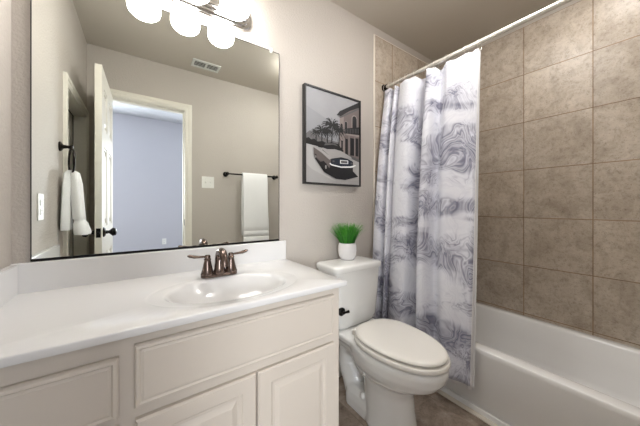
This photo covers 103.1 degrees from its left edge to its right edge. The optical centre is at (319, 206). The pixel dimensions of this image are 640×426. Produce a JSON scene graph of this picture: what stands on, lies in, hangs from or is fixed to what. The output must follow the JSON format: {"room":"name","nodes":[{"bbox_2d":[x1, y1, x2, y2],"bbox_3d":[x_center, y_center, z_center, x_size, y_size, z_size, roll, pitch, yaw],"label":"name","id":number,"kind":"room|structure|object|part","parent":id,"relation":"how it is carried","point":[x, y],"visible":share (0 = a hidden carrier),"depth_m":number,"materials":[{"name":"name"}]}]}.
{"room":"bathroom","nodes":[
{"label":"bathroom","id":0,"kind":"room"},
{"bbox_2d":[0,0,10,269],"bbox_3d":[-0.623,-0.101,0.164,0.120,2.640,1.607,0,0,-35],"label":"wall","id":1,"kind":"structure","parent":0,"point":[5,5],"depth_m":0.82,"materials":[{"name":"beige paint"}]},
{"bbox_2d":[11,0,433,345],"bbox_3d":[-0.030,-0.101,1.635,2.787,2.640,0.129,0,0,-35],"label":"wall","id":2,"kind":"structure","parent":0,"point":[319,43],"depth_m":1.52,"materials":[{"name":"beige paint"}]},
{"bbox_2d":[11,240,285,293],"bbox_3d":[-0.613,0.246,1.141,1.022,0.106,0.021,0,0,-35],"label":"backsplash","id":3,"kind":"structure","parent":2,"relation":"attached to","point":[38,276],"depth_m":1.01,"materials":[{"name":"stone"}]},
{"bbox_2d":[30,0,278,261],"bbox_3d":[-0.613,-0.336,1.148,0.943,1.056,0.010,0,0,-35],"label":"wall mirror","id":4,"kind":"object","parent":2,"relation":"attached to","point":[152,128],"visible":1,"depth_m":1.06,"materials":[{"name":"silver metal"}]},
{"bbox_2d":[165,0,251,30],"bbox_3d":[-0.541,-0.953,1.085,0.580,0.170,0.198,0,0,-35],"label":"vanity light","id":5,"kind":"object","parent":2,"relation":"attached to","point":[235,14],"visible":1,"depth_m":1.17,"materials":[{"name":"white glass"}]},
{"bbox_3d":[-0.522,-0.937,1.058,0.131,0.138,0.131,0,0,-35],"label":"lamp shade","id":6,"kind":"part","parent":5,"relation":"part of","materials":[{"name":"white glass"}]},
{"bbox_3d":[-0.384,-0.937,1.155,0.131,0.138,0.131,0,0,-35],"label":"lamp shade","id":7,"kind":"part","parent":5,"relation":"part of","materials":[{"name":"white glass"}]},
{"bbox_2d":[302,83,360,186],"bbox_3d":[0.088,-0.428,1.632,0.454,0.590,0.029,0,0,-35],"label":"framed picture","id":8,"kind":"object","parent":2,"relation":"attached to","point":[331,121],"visible":1,"depth_m":1.60,"materials":[{"name":"black wood"}]},
{"bbox_2d":[373,34,433,234],"bbox_3d":[0.717,-0.073,2.092,0.800,2.384,0.016,0,0,-35],"label":"trim","id":9,"kind":"structure","parent":2,"relation":"attached to","point":[373,34],"depth_m":1.86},
{"bbox_2d":[382,0,572,90],"bbox_3d":[0.907,-0.889,1.319,0.052,0.052,1.469,0,0,-35],"label":"shower rod","id":10,"kind":"object","parent":2,"relation":"attached to","point":[559,3],"visible":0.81,"depth_m":1.33,"materials":[{"name":"white metal"}]},
{"bbox_3d":[0.719,-0.875,1.576,0.055,0.060,0.003,0,0,-35],"label":"curtain ring","id":11,"kind":"object","parent":10,"relation":"hanging from","visible":0},
{"bbox_2d":[447,49,480,390],"bbox_3d":[0.649,0.063,1.623,0.209,1.836,0.656,0,0,-41],"label":"curtain liner","id":12,"kind":"object","parent":11,"relation":"hanging from","point":[477,173],"visible":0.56,"depth_m":1.37,"materials":[{"name":"white fabric"}]},
{"bbox_3d":[0.542,-0.875,1.822,0.055,0.060,0.003,0,0,-35],"label":"curtain ring","id":13,"kind":"object","parent":10,"relation":"hanging from","visible":0},
{"bbox_2d":[372,48,478,386],"bbox_3d":[0.637,0.051,1.619,0.210,1.820,0.663,0,0,-41],"label":"shower curtain","id":14,"kind":"object","parent":13,"relation":"hanging from","point":[424,235],"visible":0.89,"depth_m":1.53,"materials":[{"name":"fabric"}]},
{"bbox_2d":[339,376,489,425],"bbox_3d":[0.431,1.169,0.983,2.787,0.100,1.727,0,0,-35],"label":"floor","id":15,"kind":"structure","parent":0,"point":[434,409],"depth_m":1.37,"materials":[{"name":"tile"}]},
{"bbox_2d":[0,288,338,425],"bbox_3d":[-0.474,0.718,0.925,0.997,0.802,0.532,0,0,-35],"label":"vanity cabinet","id":16,"kind":"object","parent":15,"relation":"on","point":[274,364],"visible":0.73,"depth_m":0.71,"materials":[{"name":"paint"}]},
{"bbox_3d":[-0.595,0.433,0.526,0.280,0.145,0.017,0,0,-35],"label":"drawer","id":17,"kind":"part","parent":16,"relation":"part of","materials":[{"name":"paint"}]},
{"bbox_2d":[0,240,346,368],"bbox_3d":[-0.464,0.294,0.931,1.022,0.202,0.536,0,0,-35],"label":"countertop","id":18,"kind":"structure","parent":16,"relation":"on","point":[49,308],"depth_m":0.86,"materials":[{"name":"stone"}]},
{"bbox_2d":[187,248,247,278],"bbox_3d":[-0.412,0.235,1.062,0.248,0.121,0.136,0,0,-35],"label":"sink faucet","id":19,"kind":"object","parent":18,"relation":"on","point":[222,259],"visible":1,"depth_m":1.06,"materials":[{"name":"brown metal"}]},
{"bbox_3d":[-0.500,0.206,1.039,0.077,0.021,0.023,0,0,-35],"label":"lever","id":20,"kind":"part","parent":19,"relation":"part of","materials":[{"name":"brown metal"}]},
{"bbox_3d":[-0.469,0.245,1.061,0.053,0.084,0.053,0,0,-35],"label":"handle","id":21,"kind":"part","parent":19,"relation":"part of","materials":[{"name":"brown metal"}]},
{"bbox_3d":[-0.430,0.289,1.088,0.148,0.012,0.052,0,0,-35],"label":"plate","id":22,"kind":"part","parent":19,"relation":"part of","materials":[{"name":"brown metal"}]},
{"bbox_3d":[-0.409,0.231,1.058,0.054,0.112,0.127,0,0,-35],"label":"spout","id":23,"kind":"part","parent":19,"relation":"part of","materials":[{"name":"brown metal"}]},
{"bbox_3d":[-0.391,0.245,1.116,0.053,0.084,0.053,0,0,-35],"label":"handle","id":24,"kind":"part","parent":19,"relation":"part of","materials":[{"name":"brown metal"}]},
{"bbox_3d":[-0.360,0.206,1.138,0.077,0.021,0.023,0,0,-35],"label":"lever","id":25,"kind":"part","parent":19,"relation":"part of","materials":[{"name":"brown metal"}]},
{"bbox_3d":[-0.328,0.757,0.714,0.308,0.464,0.018,0,0,-35],"label":"door","id":26,"kind":"part","parent":16,"relation":"part of","materials":[{"name":"paint"}]},
{"bbox_3d":[-0.072,0.757,0.895,0.309,0.464,0.018,0,0,-35],"label":"door","id":27,"kind":"part","parent":16,"relation":"part of","materials":[{"name":"paint"}]},
{"bbox_2d":[316,256,450,425],"bbox_3d":[0.325,0.728,1.360,0.376,0.783,0.720,0,0,-35],"label":"toilet","id":28,"kind":"object","parent":15,"relation":"on","point":[384,363],"visible":0.97,"depth_m":1.26,"materials":[{"name":"ceramic"}]},
{"bbox_3d":[0.131,0.586,1.404,0.057,0.046,0.042,0,0,-35],"label":"flush lever","id":29,"kind":"part","parent":28,"relation":"part of","materials":[{"name":"black metal"}]},
{"bbox_2d":[331,222,362,259],"bbox_3d":[0.184,0.214,1.584,0.250,0.242,0.197,0,0,-35],"label":"potted grass","id":30,"kind":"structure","parent":28,"relation":"on","point":[346,247],"depth_m":1.56,"materials":[{"name":"plant"}]},
{"bbox_2d":[338,242,355,259],"bbox_3d":[0.172,0.283,1.606,0.115,0.104,0.115,0,0,-35],"label":"pot","id":31,"kind":"object","parent":30,"relation":"attached to","point":[346,250],"depth_m":1.56,"materials":[{"name":"ceramic"}]},
{"bbox_3d":[0.178,0.544,1.566,0.356,0.340,0.202,0,0,-35],"label":"tank","id":32,"kind":"part","parent":28,"relation":"part of","materials":[{"name":"ceramic"}]},
{"bbox_3d":[0.180,0.355,1.564,0.376,0.038,0.220,0,0,-35],"label":"tank lid","id":33,"kind":"part","parent":28,"relation":"part of","materials":[{"name":"ceramic"}]},
{"bbox_3d":[0.328,0.912,1.355,0.343,0.413,0.699,0,0,-35],"label":"bowl","id":34,"kind":"part","parent":28,"relation":"part of","materials":[{"name":"ceramic"}]},
{"bbox_3d":[0.395,0.659,1.260,0.333,0.022,0.460,0,0,-35],"label":"seat lid","id":35,"kind":"part","parent":28,"relation":"part of","materials":[{"name":"plastic"}]},
{"bbox_3d":[0.397,0.689,1.257,0.350,0.024,0.468,0,0,-35],"label":"seat","id":36,"kind":"part","parent":28,"relation":"part of","materials":[{"name":"plastic"}]},
{"bbox_2d":[440,302,639,425],"bbox_3d":[1.181,0.943,1.513,0.709,0.353,1.467,0,0,-35],"label":"bathtub","id":37,"kind":"object","parent":15,"relation":"on","point":[529,371],"visible":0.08,"depth_m":1.35,"materials":[{"name":"ceramic"}]},
{"bbox_2d":[437,390,498,425],"bbox_3d":[0.892,1.115,1.308,0.056,0.023,1.467,0,0,-35],"label":"trim","id":38,"kind":"structure","parent":37,"relation":"attached to","point":[481,417],"depth_m":1.39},
{"bbox_2d":[330,0,558,61],"bbox_3d":[0.431,-1.371,0.983,2.787,0.100,1.727,0,0,-35],"label":"ceiling","id":39,"kind":"structure","parent":0,"point":[435,29],"depth_m":1.79,"materials":[{"name":"paint"}]},
{"bbox_2d":[434,0,639,348],"bbox_3d":[1.520,-0.101,1.753,0.120,2.640,1.487,0,0,-35],"label":"wall","id":40,"kind":"structure","parent":0,"point":[558,241],"depth_m":1.61,"materials":[{"name":"tile"}]}
]}

